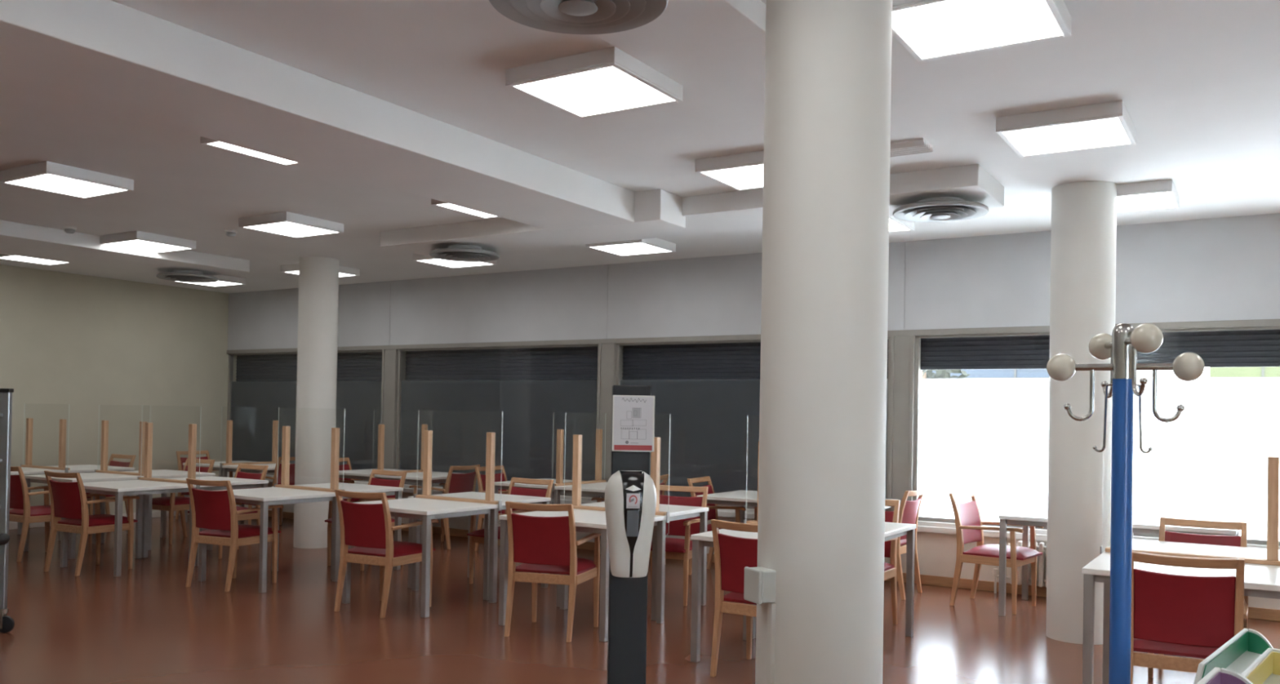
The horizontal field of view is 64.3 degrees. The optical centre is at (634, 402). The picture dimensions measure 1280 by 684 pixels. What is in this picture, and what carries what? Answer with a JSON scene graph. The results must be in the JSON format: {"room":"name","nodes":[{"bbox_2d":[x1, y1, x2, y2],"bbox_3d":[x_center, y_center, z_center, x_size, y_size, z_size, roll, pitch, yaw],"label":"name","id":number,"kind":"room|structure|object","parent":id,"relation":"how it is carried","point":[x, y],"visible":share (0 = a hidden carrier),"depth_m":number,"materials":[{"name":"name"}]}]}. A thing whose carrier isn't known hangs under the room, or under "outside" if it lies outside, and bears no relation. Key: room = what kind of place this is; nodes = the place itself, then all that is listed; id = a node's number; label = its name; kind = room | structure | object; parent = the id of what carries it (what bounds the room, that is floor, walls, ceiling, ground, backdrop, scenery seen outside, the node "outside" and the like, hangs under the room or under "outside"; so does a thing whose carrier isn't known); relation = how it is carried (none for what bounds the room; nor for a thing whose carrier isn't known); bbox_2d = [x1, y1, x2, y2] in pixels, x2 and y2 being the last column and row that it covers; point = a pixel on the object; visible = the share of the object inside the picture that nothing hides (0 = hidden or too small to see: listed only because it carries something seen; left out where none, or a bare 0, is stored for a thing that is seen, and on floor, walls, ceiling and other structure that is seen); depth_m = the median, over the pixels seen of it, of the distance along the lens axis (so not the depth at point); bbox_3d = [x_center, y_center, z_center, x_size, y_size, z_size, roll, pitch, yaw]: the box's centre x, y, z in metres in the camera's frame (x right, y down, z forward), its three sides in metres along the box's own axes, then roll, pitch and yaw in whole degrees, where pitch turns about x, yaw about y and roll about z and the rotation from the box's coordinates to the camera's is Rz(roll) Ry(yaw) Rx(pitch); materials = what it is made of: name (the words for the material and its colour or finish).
{"room":"eatery","nodes":[
{"label":"eatery","id":0,"kind":"room"},
{"bbox_2d":[0,264,236,522],"bbox_3d":[-9.114,-0.113,9.693,0.200,3.150,12.350,1,-1,32],"label":"wall","id":1,"kind":"structure","parent":0,"point":[79,343],"depth_m":13.21,"materials":[{"name":"beige paint"}]},
{"bbox_2d":[0,0,1279,293],"bbox_3d":[-2.022,-1.717,5.288,16.870,0.200,12.350,1,-1,32],"label":"ceiling","id":2,"kind":"structure","parent":0,"point":[1197,82],"depth_m":5.78,"materials":[{"name":"white paint"}]},
{"bbox_2d":[0,160,133,199],"bbox_3d":[-4.072,-1.589,7.302,0.625,0.080,0.625,1,-1,32],"label":"panel light","id":3,"kind":"object","parent":2,"relation":"attached to","point":[47,176],"visible":1,"depth_m":7.18,"materials":[{"name":"white"}]},
{"bbox_2d":[5,173,125,197],"bbox_3d":[-4.073,-1.555,7.302,0.573,0.006,0.573,1,-1,32],"label":"diffuser","id":4,"kind":"object","parent":3,"relation":"attached to","point":[77,185],"depth_m":7.25,"materials":[{"name":"plastic"}]},
{"bbox_2d":[0,219,249,275],"bbox_3d":[-7.420,-1.617,7.457,1.200,0.135,9.900,1,-1,32],"label":"ceiling beam","id":5,"kind":"structure","parent":2,"relation":"attached to","point":[20,239],"depth_m":10.28,"materials":[{"name":"white paint"}]},
{"bbox_2d":[99,231,195,253],"bbox_3d":[-4.776,-1.570,9.989,0.625,0.080,0.625,1,-1,32],"label":"panel light","id":6,"kind":"object","parent":2,"relation":"attached to","point":[135,240],"visible":1,"depth_m":9.85,"materials":[{"name":"white"}]},
{"bbox_2d":[105,240,191,252],"bbox_3d":[-4.776,-1.536,9.989,0.573,0.006,0.573,1,-1,32],"label":"diffuser","id":7,"kind":"object","parent":6,"relation":"attached to","point":[152,246],"depth_m":9.94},
{"bbox_2d":[200,136,301,166],"bbox_3d":[-2.151,-1.569,6.146,0.625,0.080,0.625,1,-1,32],"label":"panel light","id":8,"kind":"object","parent":2,"relation":"attached to","point":[203,140],"visible":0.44,"depth_m":6.24,"materials":[{"name":"white"}]},
{"bbox_2d":[208,141,295,164],"bbox_3d":[-2.151,-1.535,6.145,0.573,0.006,0.573,1,-1,32],"label":"diffuser","id":9,"kind":"object","parent":8,"relation":"attached to","point":[218,144],"depth_m":6.26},
{"bbox_2d":[238,211,343,238],"bbox_3d":[-3.006,-1.552,8.923,0.625,0.080,0.625,1,-1,32],"label":"panel light","id":10,"kind":"object","parent":2,"relation":"attached to","point":[286,224],"visible":1,"depth_m":8.79,"materials":[{"name":"white"}]},
{"bbox_2d":[244,222,337,237],"bbox_3d":[-3.007,-1.518,8.923,0.573,0.006,0.573,1,-1,32],"label":"diffuser","id":11,"kind":"object","parent":10,"relation":"attached to","point":[292,229],"depth_m":8.88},
{"bbox_2d":[0,0,685,238],"bbox_3d":[-2.507,-1.527,4.035,1.000,0.225,9.320,1,-1,32],"label":"ceiling beam","id":12,"kind":"structure","parent":2,"relation":"attached to","point":[108,55],"depth_m":5.07,"materials":[{"name":"white paint"}]},
{"bbox_2d":[431,198,498,218],"bbox_3d":[-1.114,-1.532,7.820,0.625,0.080,0.625,1,-1,32],"label":"panel light","id":13,"kind":"object","parent":2,"relation":"attached to","point":[435,202],"visible":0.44,"depth_m":7.90,"materials":[{"name":"white"}]},
{"bbox_2d":[438,203,495,217],"bbox_3d":[-1.115,-1.498,7.820,0.573,0.006,0.573,1,-1,32],"label":"diffuser","id":14,"kind":"object","parent":13,"relation":"attached to","point":[447,206],"depth_m":7.95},
{"bbox_2d":[505,46,683,119],"bbox_3d":[-0.188,-1.549,4.975,0.625,0.080,0.625,1,-1,32],"label":"panel light","id":15,"kind":"object","parent":2,"relation":"attached to","point":[610,80],"visible":1,"depth_m":4.86,"materials":[{"name":"white"}]},
{"bbox_2d":[513,66,674,116],"bbox_3d":[-0.189,-1.515,4.974,0.573,0.006,0.573,1,-1,32],"label":"diffuser","id":16,"kind":"object","parent":15,"relation":"attached to","point":[605,90],"depth_m":4.96,"materials":[{"name":"plastic"}]},
{"bbox_2d":[585,237,675,256],"bbox_3d":[-0.032,-1.492,9.662,0.625,0.080,0.625,1,-1,32],"label":"panel light","id":17,"kind":"object","parent":2,"relation":"attached to","point":[648,246],"visible":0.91,"depth_m":9.58,"materials":[{"name":"white"}]},
{"bbox_2d":[591,242,670,255],"bbox_3d":[-0.033,-1.458,9.662,0.573,0.006,0.573,1,-1,32],"label":"diffuser","id":18,"kind":"object","parent":17,"relation":"attached to","point":[615,248],"depth_m":9.61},
{"bbox_2d":[594,0,765,58],"bbox_3d":[-0.064,-1.546,3.697,0.620,0.110,1.260,1,-1,32],"label":"vent box","id":19,"kind":"object","parent":2,"relation":"attached to","point":[683,24],"visible":0.55,"depth_m":4.03,"materials":[{"name":"white paint"}]},
{"bbox_2d":[488,0,668,34],"bbox_3d":[-0.198,-1.438,3.579,0.636,0.114,0.636,1,-1,32],"label":"air vent","id":20,"kind":"object","parent":19,"relation":"attached to","point":[562,16],"visible":1,"depth_m":3.67,"materials":[{"name":"grey"}]},
{"bbox_2d":[379,164,1004,257],"bbox_3d":[0.127,-1.476,8.259,5.370,0.140,0.745,1,-1,32],"label":"ceiling beam","id":21,"kind":"structure","parent":2,"relation":"attached to","point":[735,211],"depth_m":7.93,"materials":[{"name":"white paint"}]},
{"bbox_2d":[429,244,499,262],"bbox_3d":[-1.558,-1.365,9.338,0.636,0.114,0.636,1,-1,32],"label":"ceiling vent","id":22,"kind":"object","parent":21,"relation":"in","point":[464,253],"visible":1,"depth_m":9.22,"materials":[{"name":"grey metal"}]},
{"bbox_2d":[892,196,988,222],"bbox_3d":[2.109,-1.329,7.017,0.636,0.114,0.636,1,-1,32],"label":"ceiling vent","id":23,"kind":"object","parent":21,"relation":"in","point":[938,209],"visible":1,"depth_m":6.92,"materials":[{"name":"grey metal"}]},
{"bbox_2d":[694,150,764,191],"bbox_3d":[0.819,-1.512,6.639,0.625,0.080,0.625,1,-1,32],"label":"panel light","id":24,"kind":"object","parent":2,"relation":"attached to","point":[741,171],"visible":0.49,"depth_m":6.51,"materials":[{"name":"white"}]},
{"bbox_2d":[702,164,763,189],"bbox_3d":[0.818,-1.479,6.638,0.573,0.006,0.573,1,-1,32],"label":"diffuser","id":25,"kind":"object","parent":24,"relation":"attached to","point":[735,176],"depth_m":6.61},
{"bbox_2d":[891,0,1071,62],"bbox_3d":[1.343,-1.533,4.028,0.625,0.080,0.625,1,-1,32],"label":"panel light","id":26,"kind":"object","parent":2,"relation":"attached to","point":[928,29],"visible":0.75,"depth_m":4.03,"materials":[{"name":"white"}]},
{"bbox_2d":[995,100,1136,157],"bbox_3d":[2.389,-1.497,5.614,0.625,0.080,0.625,1,-1,32],"label":"panel light","id":27,"kind":"object","parent":2,"relation":"attached to","point":[1108,124],"visible":1,"depth_m":5.48,"materials":[{"name":"white"}]},
{"bbox_2d":[1002,117,1130,155],"bbox_3d":[2.388,-1.463,5.613,0.573,0.006,0.573,1,-1,32],"label":"diffuser","id":28,"kind":"object","parent":27,"relation":"attached to","point":[1107,132],"depth_m":5.60,"materials":[{"name":"plastic"}]},
{"bbox_2d":[1116,179,1179,213],"bbox_3d":[3.519,-1.459,7.277,0.625,0.080,0.625,1,-1,32],"label":"panel light","id":29,"kind":"object","parent":2,"relation":"attached to","point":[1159,194],"visible":0.52,"depth_m":7.05,"materials":[{"name":"white"}]},
{"bbox_2d":[1116,191,1174,212],"bbox_3d":[3.519,-1.425,7.277,0.573,0.006,0.573,1,-1,32],"label":"diffuser","id":30,"kind":"object","parent":29,"relation":"attached to","point":[1126,202],"depth_m":7.18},
{"bbox_2d":[0,515,1279,683],"bbox_3d":[-2.079,1.633,5.249,16.870,0.200,12.350,1,-1,32],"label":"floor","id":31,"kind":"structure","parent":0,"point":[144,624],"depth_m":6.98,"materials":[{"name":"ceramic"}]},
{"bbox_2d":[0,388,14,633],"bbox_3d":[-4.442,0.704,6.495,0.750,1.605,0.460,1,-1,0],"label":"trolley","id":32,"kind":"object","parent":31,"relation":"on","point":[6,623],"visible":1,"depth_m":6.68,"materials":[{"name":"metal"}]},
{"bbox_2d":[8,466,61,561],"bbox_3d":[-5.915,1.067,10.033,0.538,0.908,0.631,1,-1,32],"label":"armchair","id":33,"kind":"object","parent":31,"relation":"on","point":[22,511],"visible":0.55,"depth_m":9.78,"materials":[{"name":"brown wood"}]},
{"bbox_2d":[10,466,65,540],"bbox_3d":[-6.913,1.130,11.211,0.920,0.775,0.790,1,-1,32],"label":"dining table","id":34,"kind":"object","parent":31,"relation":"on","point":[27,471],"visible":0.38,"depth_m":11.25,"materials":[{"name":"white laminate"}]},
{"bbox_2d":[20,403,70,472],"bbox_3d":[-6.690,0.460,11.556,0.952,0.891,0.070,1,-1,32],"label":"divider","id":35,"kind":"object","parent":34,"relation":"attached to","point":[29,421],"visible":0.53,"depth_m":11.44,"materials":[{"name":"brown wood"}]},
{"bbox_2d":[23,472,143,559],"bbox_3d":[-5.666,1.144,10.488,0.920,0.775,0.790,1,-1,32],"label":"dining table","id":36,"kind":"object","parent":31,"relation":"on","point":[86,477],"visible":0.42,"depth_m":10.31,"materials":[{"name":"laminate"}]},
{"bbox_2d":[94,404,151,475],"bbox_3d":[-5.443,0.473,10.834,0.952,0.891,0.070,1,-1,32],"label":"divider","id":37,"kind":"object","parent":36,"relation":"attached to","point":[104,424],"visible":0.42,"depth_m":10.99,"materials":[{"name":"brown wood"}]},
{"bbox_2d":[44,471,139,576],"bbox_3d":[-4.970,1.075,9.276,0.538,0.908,0.631,1,-1,28],"label":"armchair","id":38,"kind":"object","parent":31,"relation":"on","point":[68,501],"visible":0.97,"depth_m":9.12,"materials":[{"name":"brown wood"}]},
{"bbox_2d":[60,480,196,577],"bbox_3d":[-4.723,1.149,9.508,0.920,0.775,0.790,1,-1,32],"label":"dining table","id":39,"kind":"object","parent":31,"relation":"on","point":[118,489],"visible":0.73,"depth_m":9.37,"materials":[{"name":"laminate"}]},
{"bbox_2d":[137,405,200,489],"bbox_3d":[-4.500,0.478,9.853,0.952,0.891,0.070,1,-1,32],"label":"divider","id":40,"kind":"object","parent":39,"relation":"attached to","point":[148,426],"visible":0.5,"depth_m":9.83,"materials":[{"name":"brown wood"}]},
{"bbox_2d":[99,469,215,550],"bbox_3d":[-5.244,1.159,11.163,0.920,0.775,0.790,1,-1,32],"label":"dining table","id":41,"kind":"object","parent":31,"relation":"on","point":[162,473],"visible":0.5,"depth_m":11.07,"materials":[{"name":"grey metal"}]},
{"bbox_2d":[151,457,214,544],"bbox_3d":[-5.123,1.097,11.431,0.538,0.908,0.631,1,-1,31],"label":"armchair","id":42,"kind":"object","parent":31,"relation":"on","point":[172,503],"visible":0.38,"depth_m":11.23,"materials":[{"name":"brown wood"}]},
{"bbox_2d":[141,475,268,566],"bbox_3d":[-4.300,1.163,10.182,0.920,0.775,0.790,1,-1,32],"label":"dining table","id":43,"kind":"object","parent":31,"relation":"on","point":[236,483],"visible":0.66,"depth_m":10.09,"materials":[{"name":"laminate"}]},
{"bbox_2d":[186,478,283,591],"bbox_3d":[-3.416,1.095,8.645,0.538,0.908,0.631,1,-1,25],"label":"armchair","id":44,"kind":"object","parent":31,"relation":"on","point":[215,512],"visible":0.98,"depth_m":8.46,"materials":[{"name":"fabric"}]},
{"bbox_2d":[198,487,340,592],"bbox_3d":[-3.173,1.168,8.856,0.920,0.775,0.790,1,-1,35],"label":"dining table","id":45,"kind":"object","parent":31,"relation":"on","point":[264,497],"visible":0.67,"depth_m":8.71,"materials":[{"name":"laminate"}]},
{"bbox_2d":[274,407,345,500],"bbox_3d":[-2.933,0.497,9.190,0.952,0.891,0.070,1,-1,35],"label":"divider","id":46,"kind":"object","parent":45,"relation":"attached to","point":[335,453],"visible":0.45,"depth_m":9.12,"materials":[{"name":"brown wood"}]},
{"bbox_2d":[293,256,339,548],"bbox_3d":[-3.497,0.001,11.183,0.420,3.150,0.420,1,-1,32],"label":"column","id":47,"kind":"structure","parent":31,"relation":"on","point":[318,277],"depth_m":11.00,"materials":[{"name":"white paint"}]},
{"bbox_2d":[271,482,403,579],"bbox_3d":[-2.798,1.182,9.565,0.920,0.775,0.790,1,-1,35],"label":"dining table","id":48,"kind":"object","parent":31,"relation":"on","point":[389,491],"visible":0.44,"depth_m":9.59,"materials":[{"name":"laminate"}]},
{"bbox_2d":[324,469,407,570],"bbox_3d":[-2.591,1.123,9.856,0.538,0.908,0.631,1,-1,34],"label":"armchair","id":49,"kind":"object","parent":31,"relation":"on","point":[372,481],"visible":0.37,"depth_m":9.93,"materials":[{"name":"brown wood"}]},
{"bbox_2d":[333,489,438,617],"bbox_3d":[-1.896,1.110,7.704,0.538,0.908,0.631,1,-1,28],"label":"armchair","id":50,"kind":"object","parent":31,"relation":"on","point":[368,527],"visible":0.92,"depth_m":7.51,"materials":[{"name":"brown wood"}]},
{"bbox_2d":[342,497,497,617],"bbox_3d":[-1.675,1.183,7.976,0.920,0.775,0.790,1,-1,34],"label":"dining table","id":51,"kind":"object","parent":31,"relation":"on","point":[416,508],"visible":0.78,"depth_m":7.89,"materials":[{"name":"laminate"}]},
{"bbox_2d":[413,411,502,524],"bbox_3d":[-1.440,0.513,8.314,0.952,0.891,0.070,1,-1,34],"label":"divider","id":52,"kind":"object","parent":51,"relation":"attached to","point":[428,434],"visible":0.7,"depth_m":8.21,"materials":[{"name":"brown wood"}]},
{"bbox_2d":[408,464,479,549],"bbox_3d":[-2.115,1.149,11.414,0.631,0.908,0.538,1,-1,31],"label":"armchair","id":53,"kind":"object","parent":31,"relation":"on","point":[455,482],"visible":0.52,"depth_m":11.22,"materials":[{"name":"brown wood"}]},
{"bbox_2d":[407,491,551,599],"bbox_3d":[-1.328,1.198,8.703,0.920,0.775,0.790,1,-1,34],"label":"dining table","id":54,"kind":"object","parent":31,"relation":"on","point":[472,495],"visible":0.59,"depth_m":8.62,"materials":[{"name":"laminate"}]},
{"bbox_2d":[466,477,553,583],"bbox_3d":[-1.085,1.139,8.983,0.538,0.908,0.631,1,-1,34],"label":"armchair","id":55,"kind":"object","parent":31,"relation":"on","point":[475,536],"visible":0.34,"depth_m":9.05,"materials":[{"name":"brown wood"}]},
{"bbox_2d":[494,478,601,554],"bbox_3d":[-0.915,1.228,10.742,0.790,0.775,0.920,1,-1,32],"label":"dining table","id":56,"kind":"object","parent":31,"relation":"on","point":[502,485],"visible":0.24,"depth_m":10.45,"materials":[{"name":"laminate"}]},
{"bbox_2d":[551,424,607,502],"bbox_3d":[-0.566,0.554,10.539,0.070,0.891,0.952,1,-1,32],"label":"divider","id":57,"kind":"object","parent":56,"relation":"attached to","point":[560,433],"visible":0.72,"depth_m":10.28,"materials":[{"name":"brown wood"}]},
{"bbox_2d":[504,501,600,642],"bbox_3d":[-0.563,1.125,7.012,0.538,0.908,0.631,1,-1,17],"label":"armchair","id":58,"kind":"object","parent":31,"relation":"on","point":[542,544],"visible":0.99,"depth_m":6.80,"materials":[{"name":"brown wood"}]},
{"bbox_2d":[498,508,666,641],"bbox_3d":[-0.368,1.198,7.287,0.920,0.775,0.790,1,-1,32],"label":"dining table","id":59,"kind":"object","parent":31,"relation":"on","point":[585,520],"visible":0.75,"depth_m":7.19,"materials":[{"name":"laminate"}]},
{"bbox_2d":[560,422,670,537],"bbox_3d":[-0.145,0.527,7.632,0.952,0.891,0.070,1,-1,32],"label":"divider","id":60,"kind":"object","parent":59,"relation":"attached to","point":[577,439],"visible":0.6,"depth_m":7.76,"materials":[{"name":"brown wood"}]},
{"bbox_2d":[607,385,650,683],"bbox_3d":[-0.022,0.746,3.000,0.380,1.592,0.380,1,-1,-5],"label":"stand","id":61,"kind":"object","parent":31,"relation":"on","point":[628,597],"visible":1,"depth_m":2.99,"materials":[{"name":"black paint"}]},
{"bbox_2d":[604,470,656,577],"bbox_3d":[-0.009,0.352,2.942,0.152,0.305,0.099,1,-1,-5],"label":"dispenser","id":62,"kind":"object","parent":61,"relation":"attached to","point":[630,496],"visible":1,"depth_m":2.91,"materials":[{"name":"white plastic"}]},
{"bbox_2d":[611,395,654,452],"bbox_3d":[-0.003,0.062,2.991,0.124,0.165,0.007,1,-1,-5],"label":"notice sign","id":63,"kind":"object","parent":61,"relation":"attached to","point":[633,415],"visible":1,"depth_m":2.99,"materials":[{"name":"paper"}]},
{"bbox_2d":[556,501,708,620],"bbox_3d":[-0.013,1.212,8.004,0.920,0.775,0.790,1,-1,32],"label":"dining table","id":64,"kind":"object","parent":31,"relation":"on","point":[676,512],"visible":0.35,"depth_m":7.92,"materials":[{"name":"laminate"}]},
{"bbox_2d":[649,484,708,606],"bbox_3d":[0.285,1.155,8.360,0.538,0.908,0.631,1,-1,22],"label":"armchair","id":65,"kind":"object","parent":31,"relation":"on","point":[675,548],"visible":0.43,"depth_m":8.48,"materials":[{"name":"fabric"}]},
{"bbox_2d":[687,475,757,574],"bbox_3d":[0.852,1.180,9.681,0.631,0.908,0.538,1,-1,28],"label":"armchair","id":66,"kind":"object","parent":31,"relation":"on","point":[713,508],"visible":0.33,"depth_m":9.77,"materials":[{"name":"brown wood"}]},
{"bbox_2d":[690,528,757,662],"bbox_3d":[0.936,1.209,6.317,0.920,0.775,0.790,1,-1,32],"label":"dining table","id":67,"kind":"object","parent":31,"relation":"on","point":[704,539],"visible":0.27,"depth_m":6.22,"materials":[{"name":"laminate"}]},
{"bbox_2d":[696,489,757,522],"bbox_3d":[1.136,1.249,9.457,0.790,0.775,0.920,1,-1,32],"label":"dining table","id":68,"kind":"object","parent":31,"relation":"on","point":[735,497],"visible":0.17,"depth_m":9.21,"materials":[{"name":"grey metal"}]},
{"bbox_2d":[710,519,757,676],"bbox_3d":[0.784,1.136,5.978,0.538,0.908,0.631,1,-1,32],"label":"armchair","id":69,"kind":"object","parent":31,"relation":"on","point":[732,554],"visible":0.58,"depth_m":5.87,"materials":[{"name":"fabric"}]},
{"bbox_2d":[755,0,892,683],"bbox_3d":[0.634,-0.017,3.433,0.420,3.150,0.420,1,-1,32],"label":"column","id":70,"kind":"structure","parent":31,"relation":"on","point":[824,311],"depth_m":3.25,"materials":[{"name":"white paint"}]},
{"bbox_2d":[743,566,776,604],"bbox_3d":[0.410,0.596,3.323,0.068,0.110,0.096,1,-1,-26],"label":"junction box","id":71,"kind":"object","parent":70,"relation":"attached to","point":[759,587],"visible":1,"depth_m":3.29,"materials":[{"name":"grey plastic"}]},
{"bbox_2d":[752,521,916,639],"bbox_3d":[1.359,1.224,6.991,0.920,0.775,0.790,1,-1,32],"label":"dining table","id":72,"kind":"object","parent":31,"relation":"on","point":[892,530],"visible":0.25,"depth_m":7.05,"materials":[{"name":"laminate"}]},
{"bbox_2d":[884,499,900,624],"bbox_3d":[1.598,1.166,7.373,0.538,0.908,0.631,1,-1,32],"label":"armchair","id":73,"kind":"object","parent":31,"relation":"on","point":[891,545],"visible":0.28,"depth_m":7.42,"materials":[{"name":"brown wood"}]},
{"bbox_2d":[896,488,925,599],"bbox_3d":[2.156,1.192,8.795,0.631,0.908,0.538,1,-1,33],"label":"armchair","id":74,"kind":"object","parent":31,"relation":"on","point":[908,513],"visible":0.47,"depth_m":8.57,"materials":[{"name":"brown wood"}]},
{"bbox_2d":[948,490,1044,614],"bbox_3d":[2.916,1.199,8.266,0.631,0.908,0.538,0,-1,39],"label":"armchair","id":75,"kind":"object","parent":31,"relation":"on","point":[969,524],"visible":0.94,"depth_m":8.21,"materials":[{"name":"brown wood"}]},
{"bbox_2d":[998,506,1047,616],"bbox_3d":[3.385,1.271,8.037,0.790,0.775,0.920,1,-1,32],"label":"dining table","id":76,"kind":"object","parent":31,"relation":"on","point":[1025,517],"visible":0.52,"depth_m":7.85,"materials":[{"name":"laminate"}]},
{"bbox_2d":[1045,180,1116,644],"bbox_3d":[3.125,0.068,7.117,0.420,3.150,0.420,1,-1,32],"label":"column","id":77,"kind":"structure","parent":31,"relation":"on","point":[1083,232],"depth_m":6.94,"materials":[{"name":"white paint"}]},
{"bbox_2d":[1046,323,1204,683],"bbox_3d":[1.164,0.683,2.442,0.280,1.746,0.296,1,-1,-30],"label":"coat stand","id":78,"kind":"object","parent":31,"relation":"on","point":[1122,346],"visible":1,"depth_m":2.43,"materials":[{"name":"blue metal"}]},
{"bbox_2d":[1081,551,1279,683],"bbox_3d":[2.836,1.229,5.186,0.920,0.775,0.790,1,-1,32],"label":"dining table","id":79,"kind":"object","parent":31,"relation":"on","point":[1260,580],"visible":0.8,"depth_m":5.09,"materials":[{"name":"laminate"}]},
{"bbox_2d":[1100,456,1279,565],"bbox_3d":[3.058,0.558,5.531,0.952,0.891,0.070,1,-1,32],"label":"divider","id":80,"kind":"object","parent":79,"relation":"attached to","point":[1273,495],"visible":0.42,"depth_m":5.33,"materials":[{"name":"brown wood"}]},
{"bbox_2d":[1132,513,1239,538],"bbox_3d":[4.059,1.278,7.614,0.790,0.775,0.920,1,-1,32],"label":"dining table","id":81,"kind":"object","parent":31,"relation":"on","point":[1141,523],"visible":0.2,"depth_m":7.34,"materials":[{"name":"laminate"}]},
{"bbox_2d":[1130,551,1248,683],"bbox_3d":[2.621,1.155,4.874,0.538,0.908,0.631,1,-1,27],"label":"armchair","id":82,"kind":"object","parent":31,"relation":"on","point":[1173,615],"visible":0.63,"depth_m":4.66,"materials":[{"name":"brown wood"}]},
{"bbox_2d":[1104,538,1279,559],"bbox_3d":[3.258,1.244,5.860,0.920,0.775,0.790,1,-1,32],"label":"dining table","id":83,"kind":"object","parent":31,"relation":"on","point":[1188,548],"visible":0.09,"depth_m":5.96,"materials":[{"name":"laminate"}]},
{"bbox_2d":[1147,517,1248,677],"bbox_3d":[3.401,1.183,6.125,0.538,0.908,0.631,1,-1,32],"label":"armchair","id":84,"kind":"object","parent":31,"relation":"on","point":[1164,535],"visible":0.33,"depth_m":6.34,"materials":[{"name":"brown wood"}]},
{"bbox_2d":[1193,628,1273,683],"bbox_3d":[1.508,1.086,2.520,0.116,0.954,0.558,0,-1,41],"label":"recycling bin","id":85,"kind":"object","parent":31,"relation":"on","point":[1239,652],"visible":0.67,"depth_m":2.62,"materials":[{"name":"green plastic"}]},
{"bbox_2d":[1241,648,1279,683],"bbox_3d":[1.426,1.065,2.173,0.208,0.984,0.408,0,-1,41],"label":"recycling bin","id":86,"kind":"object","parent":31,"relation":"on","point":[1265,669],"visible":0.92,"depth_m":2.31,"materials":[{"name":"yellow plastic"}]},
{"bbox_2d":[227,213,1279,350],"bbox_3d":[1.180,-1.093,10.408,16.470,0.820,0.250,1,-1,32],"label":"lintel","id":87,"kind":"object","parent":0,"point":[1224,268],"visible":0.83,"depth_m":10.32,"materials":[{"name":"grey paint"}]},
{"bbox_2d":[235,482,1279,609],"bbox_3d":[1.137,1.407,10.379,16.470,0.480,0.250,1,-1,32],"label":"wall","id":88,"kind":"structure","parent":0,"point":[936,552],"depth_m":9.21,"materials":[{"name":"white paint"}]},
{"bbox_2d":[226,350,382,481],"bbox_3d":[-4.502,0.171,13.909,3.183,1.872,0.160,1,-1,32],"label":"window","id":89,"kind":"structure","parent":88,"relation":"in","point":[265,383],"depth_m":14.09,"materials":[{"name":"glass"}]},
{"bbox_2d":[235,351,382,381],"bbox_3d":[-4.469,0.172,13.963,3.183,1.872,0.035,1,-1,32],"label":"roller shutter","id":90,"kind":"object","parent":89,"relation":"attached to","point":[351,366],"depth_m":14.17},
{"bbox_2d":[381,349,406,469],"bbox_3d":[-3.061,0.152,13.024,0.240,1.755,0.270,1,-1,32],"label":"trim","id":91,"kind":"structure","parent":88,"relation":"attached to","point":[389,357],"depth_m":12.91,"materials":[{"name":"grey metal"}]},
{"bbox_2d":[395,344,598,497],"bbox_3d":[-1.659,0.200,12.128,3.129,1.872,0.160,1,-1,32],"label":"window","id":92,"kind":"structure","parent":88,"relation":"in","point":[464,393],"depth_m":12.05,"materials":[{"name":"glass"}]},
{"bbox_2d":[595,343,623,497],"bbox_3d":[-0.252,0.180,11.265,0.211,1.755,0.270,1,-1,32],"label":"trim","id":93,"kind":"structure","parent":88,"relation":"attached to","point":[606,373],"depth_m":11.16,"materials":[{"name":"grey metal"}]},
{"bbox_2d":[615,336,890,511],"bbox_3d":[1.131,0.227,10.380,3.114,1.872,0.160,1,-1,32],"label":"window","id":94,"kind":"structure","parent":88,"relation":"in","point":[706,393],"depth_m":10.61,"materials":[{"name":"glass"}]},
{"bbox_2d":[622,338,888,379],"bbox_3d":[1.165,0.229,10.433,3.114,1.872,0.035,1,-1,32],"label":"roller shutter","id":95,"kind":"object","parent":94,"relation":"attached to","point":[726,361],"depth_m":10.78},
{"bbox_2d":[226,471,1279,549],"bbox_3d":[1.129,1.119,10.361,16.470,0.095,0.300,1,-1,32],"label":"sill","id":96,"kind":"structure","parent":88,"relation":"on","point":[922,526],"depth_m":9.22,"materials":[{"name":"white paint"}]},
{"bbox_2d":[226,319,1279,546],"bbox_3d":[1.137,0.181,10.359,16.470,1.780,0.192,1,-1,32],"label":"window","id":97,"kind":"structure","parent":88,"relation":"in","point":[988,437],"depth_m":8.80,"materials":[{"name":"glass"}]},
{"bbox_2d":[404,346,597,380],"bbox_3d":[-1.625,0.201,12.181,3.129,1.872,0.035,1,-1,32],"label":"roller shutter","id":98,"kind":"object","parent":97,"relation":"attached to","point":[564,363],"depth_m":12.14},
{"bbox_2d":[920,328,1279,369],"bbox_3d":[3.963,-0.486,8.696,3.105,0.387,0.035,1,-1,32],"label":"roller shutter","id":99,"kind":"object","parent":97,"relation":"attached to","point":[1247,348],"depth_m":8.90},
{"bbox_2d":[267,510,1279,621],"bbox_3d":[1.064,1.600,10.265,16.470,0.088,0.014,1,-1,32],"label":"baseboard","id":100,"kind":"structure","parent":88,"relation":"attached to","point":[1258,613],"depth_m":9.09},
{"bbox_2d":[888,329,921,511],"bbox_3d":[2.535,0.208,9.519,0.218,1.755,0.270,1,-1,32],"label":"trim","id":101,"kind":"structure","parent":88,"relation":"attached to","point":[901,433],"depth_m":9.42,"materials":[{"name":"grey metal"}]},
{"label":"outside","id":102,"kind":"structure","parent":0,"visible":0},
{"bbox_3d":[14.230,2.258,32.166,70.000,0.230,50.300,1,-1,32],"label":"ground","id":103,"kind":"structure","parent":102,"visible":0},
{"bbox_2d":[928,368,1048,378],"bbox_3d":[11.666,-1.756,34.038,6.800,7.750,6.200,1,-1,32],"label":"building","id":104,"kind":"structure","parent":103,"relation":"on","point":[978,373],"depth_m":30.78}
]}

